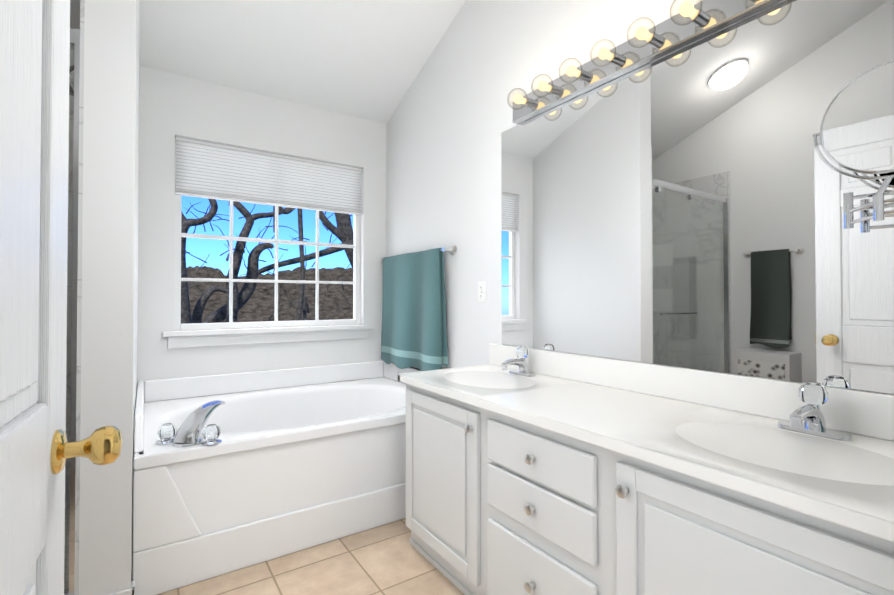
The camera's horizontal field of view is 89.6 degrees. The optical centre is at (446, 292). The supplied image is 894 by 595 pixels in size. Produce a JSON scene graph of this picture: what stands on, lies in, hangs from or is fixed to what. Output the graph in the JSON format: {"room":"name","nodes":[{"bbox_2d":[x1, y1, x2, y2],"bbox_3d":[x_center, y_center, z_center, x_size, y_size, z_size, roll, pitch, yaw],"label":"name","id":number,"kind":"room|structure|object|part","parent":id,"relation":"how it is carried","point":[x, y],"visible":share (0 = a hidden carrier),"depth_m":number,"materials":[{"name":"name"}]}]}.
{"room":"bathroom","nodes":[
{"label":"bathroom","id":0,"kind":"room"},
{"bbox_2d":[79,0,139,594],"bbox_3d":[-1.547,-0.770,2.117,0.150,3.900,1.150,0,-1,-34],"label":"wall","id":1,"kind":"structure","parent":0,"point":[109,321],"depth_m":1.63,"materials":[{"name":"white paint"}]},
{"bbox_2d":[65,0,84,594],"bbox_3d":[-1.603,-0.001,2.045,0.012,2.360,1.110,0,-1,-34],"label":"shower wall tile","id":2,"kind":"structure","parent":1,"relation":"attached to","point":[79,302],"depth_m":1.59,"materials":[{"name":"stone"}]},
{"bbox_2d":[69,65,73,95],"bbox_3d":[-1.629,-0.934,1.944,0.160,0.153,0.103,0,-1,-34],"label":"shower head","id":3,"kind":"object","parent":2,"relation":"attached to","point":[71,90],"visible":0.04,"depth_m":1.94},
{"bbox_2d":[108,580,134,594],"bbox_3d":[-1.219,1.115,0.457,1.452,0.090,2.028,0,-1,-34],"label":"baseboard","id":4,"kind":"structure","parent":1,"relation":"attached to","point":[130,591],"depth_m":1.65,"materials":[{"name":"white paint"}]},
{"bbox_2d":[69,50,385,383],"bbox_3d":[-1.777,-0.762,2.739,3.040,3.900,0.140,0,-1,-34],"label":"wall","id":5,"kind":"structure","parent":0,"point":[172,107],"depth_m":2.90,"materials":[{"name":"white paint"}]},
{"bbox_2d":[65,78,72,499],"bbox_3d":[-2.461,0.001,2.179,1.290,2.360,0.012,0,-1,-34],"label":"shower wall tile","id":6,"kind":"structure","parent":5,"relation":"attached to","point":[71,79],"depth_m":2.44,"materials":[{"name":"stone"}]},
{"bbox_2d":[174,142,359,330],"bbox_3d":[-1.190,-0.360,3.142,1.230,1.194,0.045,0,-1,-34],"label":"window","id":7,"kind":"structure","parent":5,"relation":"in","point":[178,279],"depth_m":3.08,"materials":[{"name":"white paint"}]},
{"bbox_2d":[175,136,362,214],"bbox_3d":[-1.161,-0.778,3.104,1.222,0.355,0.032,0,-1,-34],"label":"window blind","id":8,"kind":"object","parent":7,"relation":"attached to","point":[210,170],"visible":0.98,"depth_m":3.05,"materials":[{"name":"white fabric"}]},
{"bbox_2d":[163,324,371,348],"bbox_3d":[-1.149,0.287,3.073,1.340,0.101,0.102,0,-1,-34],"label":"window sill","id":9,"kind":"structure","parent":5,"relation":"attached to","point":[202,338],"depth_m":2.98,"materials":[{"name":"white paint"}]},
{"bbox_2d":[70,0,465,124],"bbox_3d":[-0.867,-1.872,1.394,3.320,1.153,3.410,0,-1,-34],"label":"ceiling","id":10,"kind":"structure","parent":0,"point":[365,59],"depth_m":2.72,"materials":[{"name":"white paint"}]},
{"bbox_2d":[158,518,464,594],"bbox_3d":[-0.421,1.213,0.692,3.320,0.100,5.010,0,-1,-34],"label":"floor","id":11,"kind":"structure","parent":0,"point":[388,559],"depth_m":1.89,"materials":[{"name":"tile"}]},
{"bbox_2d":[64,506,69,588],"bbox_3d":[-2.163,1.160,1.720,1.266,0.030,1.058,0,-1,-34],"label":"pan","id":12,"kind":"object","parent":11,"relation":"on","point":[66,553],"depth_m":2.02,"materials":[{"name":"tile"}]},
{"bbox_2d":[132,361,420,594],"bbox_3d":[-0.832,0.844,2.601,1.594,0.684,1.102,0,-1,-34],"label":"bathtub","id":13,"kind":"object","parent":11,"relation":"on","point":[235,471],"visible":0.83,"depth_m":2.08,"materials":[{"name":"white ceramic"}]},
{"bbox_3d":[-1.083,0.583,1.892,0.222,0.060,0.183,0,-1,-34],"label":"knob","id":14,"kind":"part","parent":13,"relation":"part of","materials":[{"name":"white plastic"}]},
{"bbox_2d":[156,400,224,447],"bbox_3d":[-1.093,0.568,1.947,0.278,0.147,0.301,0,-1,-34],"label":"faucet","id":15,"kind":"object","parent":13,"relation":"on","point":[189,435],"depth_m":1.87,"materials":[{"name":"silver metal"}]},
{"bbox_2d":[398,379,893,594],"bbox_3d":[0.515,0.789,1.502,0.582,0.768,1.816,0,-1,-34],"label":"bathroom vanity","id":16,"kind":"object","parent":11,"relation":"on","point":[530,471],"depth_m":1.22,"materials":[{"name":"white paint"}]},
{"bbox_3d":[0.275,0.751,1.401,0.018,0.616,0.456,0,-1,-34],"label":"drawer","id":17,"kind":"part","parent":16,"relation":"part of","materials":[{"name":"white paint"}]},
{"bbox_3d":[0.259,0.701,1.386,0.026,0.442,0.676,0,-1,-34],"label":"knob","id":18,"kind":"part","parent":16,"relation":"part of","materials":[{"name":"silver metal"}]},
{"bbox_2d":[398,363,893,526],"bbox_3d":[0.515,0.390,1.515,0.574,0.034,1.833,0,-1,-34],"label":"countertop","id":19,"kind":"structure","parent":16,"relation":"on","point":[840,470],"depth_m":1.16,"materials":[{"name":"white stone"}]},
{"bbox_3d":[-1.838,1.114,1.235,1.284,0.110,0.110,0,-1,-34],"label":"trim","id":20,"kind":"structure","parent":11,"relation":"on","visible":0},
{"bbox_2d":[64,28,79,594],"bbox_3d":[-1.833,0.059,1.240,1.284,2.000,0.078,0,-1,-34],"label":"rail","id":21,"kind":"object","parent":20,"relation":"on","point":[75,38],"visible":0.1,"depth_m":1.58,"materials":[{"name":"silver metal"}]},
{"bbox_2d":[386,0,893,394],"bbox_3d":[0.454,-0.768,2.266,0.140,3.900,3.410,0,-1,-34],"label":"wall","id":22,"kind":"structure","parent":0,"point":[450,121],"depth_m":2.58,"materials":[{"name":"white paint"}]},
{"bbox_2d":[380,245,456,370],"bbox_3d":[-0.244,0.115,3.069,0.111,0.808,0.922,0,-1,-34],"label":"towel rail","id":23,"kind":"object","parent":22,"relation":"attached to","point":[413,334],"visible":1,"depth_m":2.99,"materials":[{"name":"teal fabric"}]},
{"bbox_2d":[478,282,485,302],"bbox_3d":[0.194,-0.005,2.510,0.009,0.116,0.070,0,-1,-34],"label":"electrical outlet plate","id":24,"kind":"object","parent":22,"relation":"attached to","point":[481,292],"visible":1,"depth_m":2.50,"materials":[{"name":"white plastic"}]},
{"bbox_2d":[507,0,783,123],"bbox_3d":[0.669,-0.912,1.668,0.170,0.107,1.354,0,-1,-34],"label":"light bar","id":25,"kind":"object","parent":22,"relation":"attached to","point":[689,23],"visible":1,"depth_m":1.67,"materials":[{"name":"silver metal"}]},
{"bbox_2d":[490,343,893,438],"bbox_3d":[0.744,0.319,1.669,0.021,0.114,1.833,0,-1,-34],"label":"backsplash","id":26,"kind":"structure","parent":22,"relation":"attached to","point":[857,412],"depth_m":1.43,"materials":[{"name":"white stone"}]},
{"bbox_2d":[501,0,893,393],"bbox_3d":[0.746,-0.298,1.692,0.006,1.115,1.640,0,-1,-34],"label":"vanity mirror","id":27,"kind":"object","parent":22,"relation":"attached to","point":[682,207],"visible":1,"depth_m":1.48,"materials":[{"name":"silver metal"}]},
{"bbox_2d":[813,60,893,228],"bbox_3d":[1.102,-0.348,1.038,0.144,0.380,0.378,0,-1,-34],"label":"magnifying mirror","id":28,"kind":"object","parent":22,"relation":"attached to","point":[856,133],"visible":1,"depth_m":1.08,"materials":[{"name":"silver metal"}]},
{"bbox_3d":[1.024,-0.408,1.043,0.008,0.246,0.246,0,-1,-34],"label":"glass","id":29,"kind":"part","parent":28,"relation":"part of","materials":[{"name":"silver metal"}]},
{"bbox_3d":[0.044,-0.796,0.023,3.040,3.900,0.140,0,-1,-34],"label":"wall","id":30,"kind":"structure","parent":0,"visible":0},
{"bbox_2d":[0,0,122,594],"bbox_3d":[-0.399,0.132,0.361,0.201,2.030,0.914,0,-1,-34],"label":"entry door","id":31,"kind":"structure","parent":30,"relation":"in","point":[37,449],"depth_m":0.60,"materials":[{"name":"white paint"}]},
{"bbox_3d":[-0.623,0.243,0.694,0.201,0.070,0.108,0,-1,-34],"label":"knob","id":32,"kind":"part","parent":31,"relation":"part of","materials":[{"name":"gold metal"}]},
{"label":"outside","id":33,"kind":"structure","parent":0,"visible":0},
{"bbox_2d":[179,199,352,330],"bbox_3d":[-3.395,-1.111,9.308,4.301,3.981,4.545,0,-1,-34],"label":"tree","id":34,"kind":"object","parent":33,"point":[342,231],"visible":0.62,"depth_m":7.79,"materials":[{"name":"brown plant"}]},
{"bbox_2d":[187,266,355,328],"bbox_3d":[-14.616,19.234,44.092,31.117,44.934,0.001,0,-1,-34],"label":"hill","id":35,"kind":"structure","parent":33,"point":[259,306],"depth_m":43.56,"materials":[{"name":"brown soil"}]}
]}

